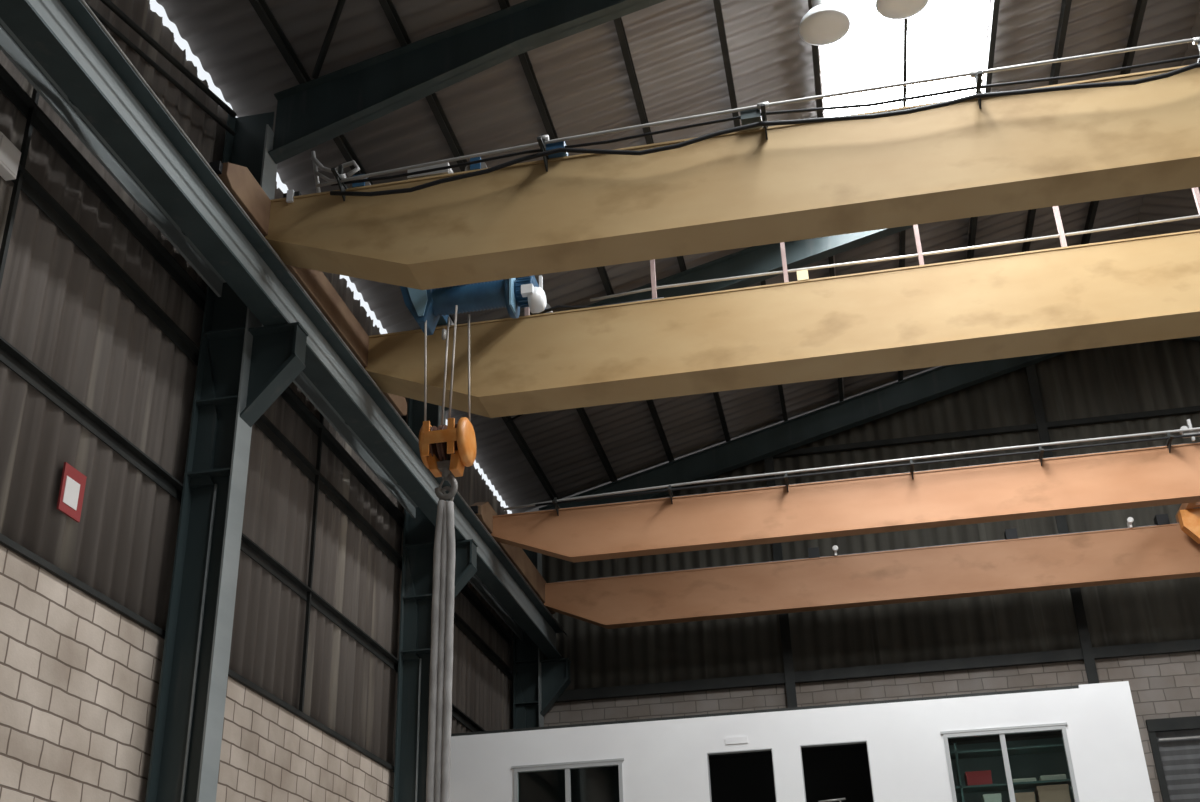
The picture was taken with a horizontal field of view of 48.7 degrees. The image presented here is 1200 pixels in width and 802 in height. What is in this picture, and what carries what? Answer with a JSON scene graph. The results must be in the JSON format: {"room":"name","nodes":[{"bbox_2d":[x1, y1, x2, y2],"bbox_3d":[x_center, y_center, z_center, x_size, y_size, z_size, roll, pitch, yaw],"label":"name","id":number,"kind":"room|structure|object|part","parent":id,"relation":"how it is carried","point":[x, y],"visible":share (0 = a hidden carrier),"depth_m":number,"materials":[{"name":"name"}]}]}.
{"room":"factory floor","nodes":[
{"label":"factory floor","id":0,"kind":"room"},
{"bbox_2d":[0,0,512,801],"bbox_3d":[-4.591,0.209,8.657,0.200,10.915,31.621,-7,-27,9],"label":"wall","id":1,"kind":"structure","parent":0,"point":[80,678],"depth_m":11.58,"materials":[{"name":"grey metal"}]},
{"bbox_2d":[0,131,20,180],"bbox_3d":[-4.469,-1.836,9.938,0.100,0.250,0.270,-7,-27,9],"label":"switch box","id":2,"kind":"object","parent":1,"relation":"attached to","point":[10,155],"visible":1,"depth_m":9.93,"materials":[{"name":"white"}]},
{"bbox_2d":[0,88,39,287],"bbox_3d":[-4.427,-1.294,9.926,0.037,4.470,0.040,-7,-27,9],"label":"bar","id":3,"kind":"object","parent":1,"relation":"attached to","point":[6,238],"visible":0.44,"depth_m":10.07,"materials":[{"name":"metal"}]},
{"bbox_2d":[56,462,86,522],"bbox_3d":[-4.140,0.717,10.399,0.023,0.390,0.300,-7,-27,9],"label":"wall sign","id":4,"kind":"object","parent":1,"relation":"attached to","point":[73,482],"visible":1,"depth_m":10.38,"materials":[{"name":"red"}]},
{"bbox_3d":[-4.134,0.721,10.373,0.005,0.220,0.190,-7,-27,9],"label":"sign panel","id":5,"kind":"part","parent":4,"relation":"part of","materials":[{"name":"white"}]},
{"bbox_2d":[0,533,393,771],"bbox_3d":[-4.465,0.510,8.479,0.035,0.050,31.620,-7,-27,9],"label":"trim","id":6,"kind":"structure","parent":1,"relation":"attached to","point":[5,541],"depth_m":11.14,"materials":[{"name":"metal"}]},
{"bbox_2d":[0,336,484,731],"bbox_3d":[-4.511,-0.720,8.959,0.075,0.120,31.370,-7,-27,9],"label":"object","id":7,"kind":"object","parent":1,"relation":"attached to","point":[10,356],"depth_m":11.60,"materials":[{"name":"metal"}]},
{"bbox_2d":[0,64,512,646],"bbox_3d":[-4.573,-2.531,9.874,0.075,0.120,31.370,-7,-27,9],"label":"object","id":8,"kind":"object","parent":1,"relation":"attached to","point":[9,87],"depth_m":12.11,"materials":[{"name":"metal"}]},
{"bbox_2d":[11,163,512,680],"bbox_3d":[-4.554,-1.987,9.599,0.075,0.120,31.370,-7,-27,9],"label":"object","id":9,"kind":"object","parent":1,"relation":"attached to","point":[30,186],"depth_m":12.29,"materials":[{"name":"metal"}]},
{"bbox_2d":[299,413,323,711],"bbox_3d":[-3.269,1.329,15.197,0.037,4.470,0.040,-7,-27,9],"label":"bar","id":10,"kind":"object","parent":1,"relation":"attached to","point":[320,435],"visible":0.64,"depth_m":14.90,"materials":[{"name":"metal"}]},
{"bbox_2d":[156,0,1199,512],"bbox_3d":[6.544,-7.295,10.086,22.902,3.041,31.871,-7,-27,9],"label":"ceiling","id":11,"kind":"structure","parent":0,"point":[582,77],"depth_m":16.41,"materials":[{"name":"grey metal"}]},
{"bbox_2d":[798,0,850,45],"bbox_3d":[2.356,-4.486,14.293,0.550,1.222,0.550,-7,-27,9],"label":"lamp","id":12,"kind":"object","parent":11,"relation":"hanging from","point":[825,23],"visible":1,"depth_m":14.01,"materials":[{"name":"white metal"}]},
{"bbox_2d":[875,0,928,19],"bbox_3d":[3.070,-4.769,13.901,0.550,1.529,0.550,-7,-27,9],"label":"lamp","id":13,"kind":"object","parent":11,"relation":"hanging from","point":[889,9],"visible":1,"depth_m":13.66,"materials":[{"name":"white metal"}]},
{"bbox_2d":[820,0,988,116],"bbox_3d":[3.798,-4.461,16.525,2.115,0.595,5.100,-7,-27,9],"label":"window","id":14,"kind":"structure","parent":11,"relation":"attached to","point":[947,37],"depth_m":16.68,"materials":[{"name":"white glass"}]},
{"bbox_2d":[1022,0,1071,251],"bbox_3d":[4.541,-7.908,10.689,0.070,0.155,31.620,-7,-27,9],"label":"purlin","id":15,"kind":"structure","parent":11,"relation":"attached to","point":[1066,4],"depth_m":17.36,"materials":[{"name":"metal"}]},
{"bbox_2d":[542,339,1199,801],"bbox_3d":[9.711,4.522,21.480,22.802,13.892,0.200,-7,-27,9],"label":"wall","id":16,"kind":"structure","parent":0,"point":[1162,374],"depth_m":23.13,"materials":[{"name":"metal"}]},
{"bbox_2d":[555,639,1199,702],"bbox_3d":[9.813,3.963,21.565,22.500,0.180,0.100,-7,-27,9],"label":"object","id":17,"kind":"structure","parent":16,"relation":"attached to","point":[1191,645],"depth_m":22.33,"materials":[{"name":"metal"}]},
{"bbox_2d":[773,406,1199,457],"bbox_3d":[9.174,0.302,23.527,15.538,0.100,0.080,-7,-27,9],"label":"beam","id":18,"kind":"structure","parent":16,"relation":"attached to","point":[1193,409],"depth_m":23.85,"materials":[{"name":"metal"}]},
{"bbox_2d":[1145,716,1199,801],"bbox_3d":[11.097,7.706,19.500,4.580,6.340,0.200,-7,-27,9],"label":"door","id":19,"kind":"structure","parent":16,"relation":"in","point":[1174,742],"depth_m":20.97,"materials":[{"name":"metal"}]},
{"bbox_3d":[11.001,5.139,20.724,4.330,0.030,0.050,-7,-27,9],"label":"rail","id":20,"kind":"part","parent":19,"relation":"part of","materials":[{"name":"grey metal"}]},
{"bbox_3d":[6.309,2.608,1.824,23.400,0.200,37.920,-7,-27,9],"label":"floor","id":21,"kind":"structure","parent":0,"visible":0},
{"bbox_2d":[145,112,307,801],"bbox_3d":[-3.249,1.739,11.630,0.980,10.781,0.460,-7,-27,9],"label":"steel column","id":22,"kind":"structure","parent":21,"relation":"on","point":[244,366],"depth_m":12.02,"materials":[{"name":"grey metal"}]},
{"bbox_2d":[86,2,235,135],"bbox_3d":[-4.290,-3.298,11.149,0.044,1.442,5.261,-7,-27,9],"label":"rod","id":23,"kind":"object","parent":22,"relation":"attached to","point":[102,19],"visible":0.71,"depth_m":12.27,"materials":[{"name":"metal"}]},
{"bbox_2d":[100,0,236,116],"bbox_3d":[-4.290,-3.476,11.408,0.060,1.408,4.966,-7,-27,9],"label":"rod","id":24,"kind":"object","parent":22,"relation":"attached to","point":[108,3],"visible":1,"depth_m":12.48,"materials":[{"name":"metal"}]},
{"bbox_3d":[-3.666,0.106,12.495,0.220,1.500,0.052,-7,-27,9],"label":"plate","id":25,"kind":"part","parent":22,"relation":"part of","materials":[{"name":"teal metal"}]},
{"bbox_3d":[-3.101,-0.662,12.793,0.510,0.025,0.240,-7,-27,9],"label":"bearing plate","id":26,"kind":"part","parent":22,"relation":"part of","materials":[{"name":"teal metal"}]},
{"bbox_2d":[0,0,562,658],"bbox_3d":[-3.785,-2.482,9.876,0.290,0.615,31.120,-7,-27,9],"label":"beam","id":27,"kind":"structure","parent":22,"relation":"on","point":[62,36],"depth_m":11.75,"materials":[{"name":"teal metal"}]},
{"bbox_2d":[0,18,523,639],"bbox_3d":[-3.485,-1.048,13.063,0.419,0.180,23.706,-7,-27,9],"label":"girder","id":28,"kind":"object","parent":27,"relation":"attached to","point":[11,46],"visible":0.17,"depth_m":11.81,"materials":[{"name":"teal metal"}]},
{"bbox_2d":[80,0,566,635],"bbox_3d":[-3.598,-2.636,9.911,0.024,0.024,31.120,-7,-27,9],"label":"bar","id":29,"kind":"object","parent":27,"relation":"attached to","point":[84,3],"visible":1,"depth_m":12.14,"materials":[{"name":"metal"}]},
{"bbox_2d":[209,36,1199,417],"bbox_3d":[7.449,-2.405,12.480,21.400,1.860,5.120,-7,-27,9],"label":"crane","id":30,"kind":"object","parent":27,"relation":"on","point":[749,184],"visible":0.84,"depth_m":12.33,"materials":[{"name":"metal"}]},
{"bbox_2d":[283,191,300,197],"bbox_3d":[-2.949,-1.943,12.793,0.160,0.060,0.160,-7,-27,9],"label":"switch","id":31,"kind":"object","parent":30,"relation":"attached to","point":[290,194],"depth_m":12.70,"materials":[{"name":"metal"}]},
{"bbox_2d":[349,157,552,425],"bbox_3d":[-1.340,-0.661,13.532,1.630,2.220,2.880,-7,-27,9],"label":"crane hoist","id":32,"kind":"object","parent":30,"relation":"on","point":[431,309],"visible":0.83,"depth_m":13.54,"materials":[{"name":"metal"}]},
{"bbox_3d":[-1.881,-1.035,13.609,0.230,0.390,0.019,-7,-27,9],"label":"plate","id":33,"kind":"part","parent":32,"relation":"part of","materials":[{"name":"blue metal"}]},
{"bbox_2d":[442,329,445,339],"bbox_3d":[-1.593,-0.681,13.541,0.048,0.120,0.048,-7,-27,9],"label":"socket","id":34,"kind":"object","parent":32,"relation":"attached to","point":[444,330],"depth_m":13.52,"materials":[{"name":"silver metal"}]},
{"bbox_2d":[419,417,475,500],"bbox_3d":[-1.479,0.577,12.901,0.475,0.838,0.490,-7,-27,9],"label":"hook block","id":35,"kind":"object","parent":32,"relation":"hanging from","point":[444,449],"visible":1,"depth_m":12.80,"materials":[{"name":"metal"}]},
{"bbox_3d":[-1.688,0.445,13.013,0.060,0.460,0.460,-7,-27,9],"label":"cheek plate","id":36,"kind":"part","parent":35,"relation":"part of","materials":[{"name":"orange metal"}]},
{"bbox_3d":[-1.612,0.624,12.907,0.116,0.180,0.200,-7,-27,9],"label":"plate","id":37,"kind":"part","parent":35,"relation":"part of","materials":[{"name":"orange metal"}]},
{"bbox_2d":[426,486,454,801],"bbox_3d":[-1.411,3.417,11.474,0.203,5.832,0.200,13,-30,-27],"label":"sling","id":38,"kind":"object","parent":35,"relation":"hanging from","point":[442,615],"visible":1,"depth_m":11.99,"materials":[{"name":"fabric"}]},
{"bbox_3d":[-1.453,3.404,11.489,0.125,5.474,0.084,-7,-27,9],"label":"leg","id":39,"kind":"part","parent":38,"relation":"part of","materials":[{"name":"grey metal"}]},
{"bbox_3d":[-1.402,3.408,11.476,0.085,5.451,0.072,-7,-27,9],"label":"leg","id":40,"kind":"part","parent":38,"relation":"part of","materials":[{"name":"grey metal"}]},
{"bbox_3d":[-1.343,3.400,11.466,0.104,5.453,0.084,-7,-27,9],"label":"leg","id":41,"kind":"part","parent":38,"relation":"part of","materials":[{"name":"grey metal"}]},
{"bbox_3d":[-1.377,0.606,12.864,0.118,0.200,0.200,-7,-27,9],"label":"plate","id":42,"kind":"part","parent":35,"relation":"part of","materials":[{"name":"orange metal"}]},
{"bbox_3d":[-1.293,0.399,12.949,0.085,0.490,0.490,-7,-27,9],"label":"cheek plate","id":43,"kind":"part","parent":35,"relation":"part of","materials":[{"name":"orange metal"}]},
{"bbox_3d":[-1.494,-1.575,14.021,1.280,0.140,2.880,-7,-27,9],"label":"frame","id":44,"kind":"part","parent":32,"relation":"part of","materials":[{"name":"metal"}]},
{"bbox_3d":[-0.757,-1.115,13.584,0.180,0.302,0.302,-7,-27,9],"label":"motor","id":45,"kind":"part","parent":32,"relation":"part of","materials":[{"name":"blue metal"}]},
{"bbox_3d":[-0.604,-1.187,13.541,0.030,0.200,0.040,-7,-27,9],"label":"brake lever","id":46,"kind":"part","parent":32,"relation":"part of","materials":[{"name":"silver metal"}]},
{"bbox_3d":[-0.847,-1.130,15.433,0.048,0.860,0.060,-7,-27,9],"label":"handrail post","id":47,"kind":"part","parent":30,"relation":"part of","materials":[{"name":"grey metal"}]},
{"bbox_3d":[0.619,-1.301,15.196,0.048,0.860,0.060,-7,-27,9],"label":"handrail post","id":48,"kind":"part","parent":30,"relation":"part of","materials":[{"name":"metal"}]},
{"bbox_3d":[7.181,-3.022,11.264,21.060,0.020,0.460,-7,-27,9],"label":"plate","id":49,"kind":"part","parent":30,"relation":"part of","materials":[{"name":"yellow metal"}]},
{"bbox_3d":[7.201,-2.419,10.960,21.060,0.530,0.460,-7,-27,9],"label":"plate","id":50,"kind":"part","parent":30,"relation":"part of","materials":[{"name":"yellow metal"}]},
{"bbox_3d":[6.951,-3.233,11.009,19.644,0.209,0.032,-7,-27,9],"label":"festoon rail","id":51,"kind":"part","parent":30,"relation":"part of","materials":[{"name":"grey metal"}]},
{"bbox_3d":[7.734,-1.213,13.384,21.060,0.530,0.540,-7,-27,9],"label":"plate","id":52,"kind":"part","parent":30,"relation":"part of","materials":[{"name":"yellow metal"}]},
{"bbox_3d":[2.090,-1.472,14.958,0.048,0.860,0.060,-7,-27,9],"label":"handrail post","id":53,"kind":"part","parent":30,"relation":"part of","materials":[{"name":"white metal"}]},
{"bbox_3d":[7.713,-1.815,13.688,21.060,0.020,0.540,-7,-27,9],"label":"plate","id":54,"kind":"part","parent":30,"relation":"part of","materials":[{"name":"yellow metal"}]},
{"bbox_3d":[7.440,-2.072,14.081,15.401,0.104,0.034,-7,-27,9],"label":"handrail","id":55,"kind":"part","parent":30,"relation":"part of","materials":[{"name":"white metal"}]},
{"bbox_3d":[3.551,-1.642,14.722,0.048,0.860,0.060,-7,-27,9],"label":"handrail post","id":56,"kind":"part","parent":30,"relation":"part of","materials":[{"name":"white metal"}]},
{"bbox_3d":[5.042,-1.816,14.480,0.048,0.860,0.060,-7,-27,9],"label":"handrail post","id":57,"kind":"part","parent":30,"relation":"part of","materials":[{"name":"white metal"}]},
{"bbox_3d":[6.479,-1.983,14.248,0.048,0.860,0.060,-7,-27,9],"label":"handrail post","id":58,"kind":"part","parent":30,"relation":"part of","materials":[{"name":"white metal"}]},
{"bbox_2d":[469,419,1199,628],"bbox_3d":[9.051,1.500,19.577,21.400,1.090,4.920,-7,-27,9],"label":"crane","id":59,"kind":"object","parent":27,"relation":"on","point":[1169,474],"visible":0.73,"depth_m":19.42,"materials":[{"name":"metal"}]},
{"bbox_2d":[832,545,837,555],"bbox_3d":[3.915,2.500,22.023,0.100,0.149,0.210,-7,-27,9],"label":"marker lamp","id":60,"kind":"object","parent":59,"relation":"attached to","point":[835,548],"depth_m":21.95,"materials":[{"name":"white"}]},
{"bbox_3d":[8.737,1.038,17.964,21.060,0.480,0.240,-7,-27,9],"label":"plate","id":61,"kind":"part","parent":59,"relation":"part of","materials":[{"name":"orange metal"}]},
{"bbox_3d":[8.720,0.574,18.198,21.060,0.020,0.240,-7,-27,9],"label":"plate","id":62,"kind":"part","parent":59,"relation":"part of","materials":[{"name":"orange metal"}]},
{"bbox_3d":[8.224,0.422,18.075,19.701,0.170,0.040,-7,-27,9],"label":"festoon rail","id":63,"kind":"part","parent":59,"relation":"part of","materials":[{"name":"silver metal"}]},
{"bbox_3d":[8.720,0.545,18.213,20.600,0.045,0.050,-7,-27,9],"label":"trolley rail","id":64,"kind":"part","parent":59,"relation":"part of","materials":[{"name":"metal"}]},
{"bbox_3d":[9.374,1.997,21.216,21.060,0.020,0.240,-7,-27,9],"label":"plate","id":65,"kind":"part","parent":59,"relation":"part of","materials":[{"name":"orange metal"}]},
{"bbox_3d":[9.373,1.968,21.231,20.600,0.045,0.050,-7,-27,9],"label":"trolley rail","id":66,"kind":"part","parent":59,"relation":"part of","materials":[{"name":"metal"}]},
{"bbox_3d":[9.393,2.519,20.953,21.060,0.470,0.240,-7,-27,9],"label":"plate","id":67,"kind":"part","parent":59,"relation":"part of","materials":[{"name":"orange metal"}]},
{"bbox_2d":[1127,517,1133,527],"bbox_3d":[8.504,1.966,21.281,0.100,0.149,0.210,-7,-27,9],"label":"marker lamp","id":68,"kind":"object","parent":59,"relation":"attached to","point":[1129,519],"depth_m":21.22,"materials":[{"name":"white"}]},
{"bbox_2d":[1175,502,1199,543],"bbox_3d":[9.561,1.300,19.593,1.400,0.650,3.550,-7,-27,9],"label":"hook block","id":69,"kind":"object","parent":59,"relation":"on","point":[1188,517],"visible":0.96,"depth_m":20.69,"materials":[{"name":"metal"}]},
{"bbox_3d":[9.592,1.068,19.702,1.320,0.140,3.550,-7,-27,9],"label":"frame","id":70,"kind":"part","parent":69,"relation":"part of","materials":[{"name":"orange metal"}]},
{"bbox_3d":[8.100,0.406,18.201,0.260,0.320,0.100,-7,-27,9],"label":"towing arm","id":71,"kind":"part","parent":59,"relation":"part of"},
{"bbox_3d":[-2.872,-0.530,12.677,0.025,0.330,0.240,-7,-27,9],"label":"plate","id":72,"kind":"part","parent":22,"relation":"part of","materials":[{"name":"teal metal"}]},
{"bbox_2d":[393,398,477,801],"bbox_3d":[-2.091,4.362,16.901,0.980,10.781,0.460,-7,-27,9],"label":"steel column","id":73,"kind":"structure","parent":21,"relation":"on","point":[411,740],"depth_m":17.58,"materials":[{"name":"grey metal"}]},
{"bbox_3d":[-2.509,2.729,17.766,0.220,1.500,0.052,-7,-27,9],"label":"plate","id":74,"kind":"part","parent":73,"relation":"part of","materials":[{"name":"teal metal"}]},
{"bbox_3d":[-1.943,1.960,18.064,0.510,0.025,0.240,-7,-27,9],"label":"bearing plate","id":75,"kind":"part","parent":73,"relation":"part of","materials":[{"name":"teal metal"}]},
{"bbox_3d":[-1.715,2.092,17.947,0.025,0.330,0.240,-7,-27,9],"label":"plate","id":76,"kind":"part","parent":73,"relation":"part of","materials":[{"name":"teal metal"}]},
{"bbox_2d":[513,549,570,728],"bbox_3d":[-0.933,6.984,22.172,0.980,10.781,0.460,-7,-27,9],"label":"steel column","id":77,"kind":"structure","parent":21,"relation":"on","point":[538,683],"depth_m":23.21,"materials":[{"name":"grey metal"}]},
{"bbox_3d":[-1.351,5.351,23.037,0.220,1.500,0.052,-7,-27,9],"label":"plate","id":78,"kind":"part","parent":77,"relation":"part of","materials":[{"name":"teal metal"}]},
{"bbox_3d":[-0.785,4.582,23.334,0.510,0.025,0.240,-7,-27,9],"label":"bearing plate","id":79,"kind":"part","parent":77,"relation":"part of","materials":[{"name":"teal metal"}]},
{"bbox_3d":[-0.557,4.715,23.218,0.025,0.330,0.240,-7,-27,9],"label":"plate","id":80,"kind":"part","parent":77,"relation":"part of","materials":[{"name":"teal metal"}]},
{"bbox_2d":[764,456,796,707],"bbox_3d":[3.273,6.048,21.873,0.160,11.921,0.060,-7,-27,9],"label":"post","id":81,"kind":"object","parent":21,"relation":"on","point":[769,466],"visible":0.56,"depth_m":22.81,"materials":[{"name":"metal"}]},
{"bbox_2d":[450,681,1153,801],"bbox_3d":[2.754,7.634,18.295,9.295,5.900,3.920,-7,-27,9],"label":"building","id":82,"kind":"structure","parent":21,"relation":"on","point":[897,750],"depth_m":17.81,"materials":[{"name":"white paint"}]},
{"bbox_3d":[-0.445,4.951,18.113,1.570,0.030,0.019,-7,-27,9],"label":"window trim","id":83,"kind":"part","parent":82,"relation":"part of","materials":[{"name":"silver metal"}]},
{"bbox_3d":[1.832,4.559,17.814,0.300,0.090,0.010,-7,-27,9],"label":"vent plate","id":84,"kind":"part","parent":82,"relation":"part of","materials":[{"name":"white paint"}]},
{"bbox_2d":[818,798,845,801],"bbox_3d":[3.107,6.040,17.257,0.362,1.685,0.032,-7,-27,9],"label":"guard rail","id":85,"kind":"object","parent":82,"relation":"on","point":[838,799],"visible":1,"depth_m":17.61,"materials":[{"name":"grey metal"}]},
{"bbox_3d":[5.237,4.249,17.214,1.600,0.030,0.019,-7,-27,9],"label":"window trim","id":86,"kind":"part","parent":82,"relation":"part of","materials":[{"name":"silver metal"}]},
{"bbox_2d":[950,743,1070,801],"bbox_3d":[5.406,5.612,17.250,1.950,2.300,0.400,-7,-27,9],"label":"shelf unit","id":87,"kind":"object","parent":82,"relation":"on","point":[955,754],"visible":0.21,"depth_m":17.57,"materials":[{"name":"teal"}]},
{"bbox_2d":[964,770,992,785],"bbox_3d":[5.022,5.032,17.594,0.328,0.179,0.318,-7,-27,9],"label":"storage box","id":88,"kind":"object","parent":87,"relation":"on","point":[974,777],"visible":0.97,"depth_m":17.46,"materials":[{"name":"red plastic"}]},
{"bbox_3d":[5.021,4.977,17.622,0.328,0.054,0.318,-7,-27,9],"label":"lid","id":89,"kind":"part","parent":88,"relation":"part of","materials":[{"name":"red plastic"}]},
{"bbox_2d":[982,793,1001,801],"bbox_3d":[5.162,5.361,17.400,0.228,0.349,0.318,-7,-27,9],"label":"storage box","id":90,"kind":"object","parent":87,"relation":"on","point":[996,797],"visible":1,"depth_m":17.32,"materials":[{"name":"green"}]},
{"bbox_2d":[1012,778,1035,782],"bbox_3d":[5.583,5.023,17.476,0.300,0.055,0.250,-7,-27,9],"label":"packet","id":91,"kind":"object","parent":87,"relation":"on","point":[1021,779],"visible":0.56,"depth_m":17.37,"materials":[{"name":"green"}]},
{"bbox_2d":[1014,792,1035,801],"bbox_3d":[5.564,5.319,17.333,0.248,0.339,0.318,-7,-27,9],"label":"storage box","id":92,"kind":"object","parent":87,"relation":"on","point":[1025,796],"visible":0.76,"depth_m":17.25,"materials":[{"name":"beige cardboard"}]},
{"bbox_3d":[5.560,5.192,17.397,0.248,0.054,0.318,-7,-27,9],"label":"lid","id":93,"kind":"part","parent":92,"relation":"part of","materials":[{"name":"beige"}]},
{"bbox_2d":[1034,784,1070,801],"bbox_3d":[5.921,5.246,17.291,0.398,0.409,0.318,-7,-27,9],"label":"storage box","id":94,"kind":"object","parent":87,"relation":"on","point":[1047,793],"visible":1,"depth_m":17.20,"materials":[{"name":"beige cardboard"}]},
{"bbox_3d":[5.915,5.088,17.371,0.398,0.054,0.318,-7,-27,9],"label":"lid","id":95,"kind":"part","parent":94,"relation":"part of","materials":[{"name":"beige cardboard"}]},
{"bbox_2d":[1039,774,1065,780],"bbox_3d":[5.946,4.972,17.422,0.320,0.075,0.250,-7,-27,9],"label":"packet","id":96,"kind":"object","parent":87,"relation":"on","point":[1058,776],"visible":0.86,"depth_m":17.31,"materials":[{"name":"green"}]},
{"bbox_3d":[5.855,6.158,18.749,2.770,2.650,0.014,-7,-27,9],"label":"wall panel","id":97,"kind":"part","parent":82,"relation":"part of","materials":[{"name":"silver paint"}]},
{"bbox_2d":[1025,364,1098,683],"bbox_3d":[8.040,4.925,21.385,0.160,13.190,0.060,-7,-27,9],"label":"post","id":98,"kind":"object","parent":21,"relation":"on","point":[1086,646],"visible":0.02,"depth_m":22.70,"materials":[{"name":"metal"}]},
{"bbox_3d":[18.022,-0.745,8.194,0.920,10.800,0.300,-7,-27,9],"label":"steel column","id":99,"kind":"structure","parent":21,"relation":"on","visible":0},
{"bbox_2d":[268,0,665,163],"bbox_3d":[7.167,-5.360,12.874,21.683,3.592,0.200,-7,-27,9],"label":"rafter","id":100,"kind":"object","parent":99,"relation":"attached to","point":[312,113],"visible":1,"depth_m":13.90,"materials":[{"name":"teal metal"}]},
{"bbox_2d":[312,0,345,78],"bbox_3d":[-1.517,-5.354,11.336,0.070,1.148,7.021,10,-29,-23],"label":"rod","id":101,"kind":"object","parent":100,"relation":"attached to","point":[340,4],"visible":1,"depth_m":13.49,"materials":[{"name":"metal"}]},
{"bbox_2d":[249,0,558,499],"bbox_3d":[-3.815,-4.935,11.045,0.070,0.155,31.620,-7,-27,9],"label":"purlin","id":102,"kind":"structure","parent":100,"relation":"attached to","point":[261,7],"depth_m":14.14,"materials":[{"name":"metal"}]},
{"bbox_2d":[506,414,523,422],"bbox_3d":[-0.505,-0.167,21.140,2.289,0.607,0.036,-14,-29,23],"label":"rod","id":103,"kind":"object","parent":102,"relation":"attached to","point":[517,416],"visible":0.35,"depth_m":21.39,"materials":[{"name":"metal"}]},
{"bbox_2d":[379,0,617,481],"bbox_3d":[-2.735,-5.319,10.999,0.070,0.155,31.620,-7,-27,9],"label":"purlin","id":104,"kind":"structure","parent":100,"relation":"attached to","point":[388,7],"depth_m":15.29,"materials":[{"name":"metal"}]},
{"bbox_2d":[498,0,673,461],"bbox_3d":[-1.675,-5.696,10.954,0.070,0.155,31.620,-7,-27,9],"label":"purlin","id":105,"kind":"structure","parent":100,"relation":"attached to","point":[526,64],"depth_m":15.71,"materials":[{"name":"metal"}]},
{"bbox_2d":[614,17,730,441],"bbox_3d":[-0.624,-6.070,10.909,0.070,0.155,31.620,-7,-27,9],"label":"purlin","id":106,"kind":"structure","parent":100,"relation":"attached to","point":[618,22],"depth_m":15.78,"materials":[{"name":"metal"}]},
{"bbox_2d":[713,0,787,421],"bbox_3d":[0.436,-6.447,10.864,0.070,0.155,31.620,-7,-27,9],"label":"purlin","id":107,"kind":"structure","parent":100,"relation":"attached to","point":[717,4],"depth_m":15.80,"materials":[{"name":"metal"}]},
{"bbox_2d":[808,0,843,401],"bbox_3d":[1.457,-6.811,10.821,0.070,0.155,31.620,-7,-27,9],"label":"purlin","id":108,"kind":"structure","parent":100,"relation":"attached to","point":[815,55],"depth_m":16.55,"materials":[{"name":"metal"}]},
{"bbox_2d":[898,18,907,380],"bbox_3d":[2.537,-7.197,10.776,0.070,0.150,31.620,-7,-27,9],"label":"purlin","id":109,"kind":"structure","parent":100,"relation":"attached to","point":[902,234],"depth_m":17.13,"materials":[{"name":"metal"}]},
{"bbox_2d":[967,0,999,258],"bbox_3d":[3.626,-7.583,10.728,0.070,0.155,31.620,-7,-27,9],"label":"purlin","id":110,"kind":"structure","parent":100,"relation":"attached to","point":[994,8],"depth_m":17.01,"materials":[{"name":"metal"}]},
{"bbox_2d":[1081,0,1147,244],"bbox_3d":[5.552,-8.268,10.646,0.070,0.155,31.620,-7,-27,9],"label":"purlin","id":111,"kind":"structure","parent":100,"relation":"attached to","point":[1140,8],"depth_m":17.78,"materials":[{"name":"metal"}]},
{"bbox_3d":[19.180,1.877,13.464,0.920,10.800,0.300,-7,-27,9],"label":"steel column","id":112,"kind":"structure","parent":21,"relation":"on","visible":0},
{"bbox_2d":[444,224,919,410],"bbox_3d":[8.325,-2.738,18.145,21.683,3.592,0.200,-7,-27,9],"label":"rafter","id":113,"kind":"object","parent":112,"relation":"attached to","point":[799,253],"visible":0.16,"depth_m":19.09,"materials":[{"name":"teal metal"}]},
{"bbox_3d":[20.338,4.500,18.735,0.920,10.800,0.300,-7,-27,9],"label":"steel column","id":114,"kind":"structure","parent":21,"relation":"on","visible":0},
{"bbox_2d":[539,336,1199,509],"bbox_3d":[9.483,-0.115,23.416,21.683,3.592,0.200,-7,-27,9],"label":"rafter","id":115,"kind":"object","parent":114,"relation":"attached to","point":[941,381],"visible":0.56,"depth_m":24.34,"materials":[{"name":"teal metal"}]}
]}

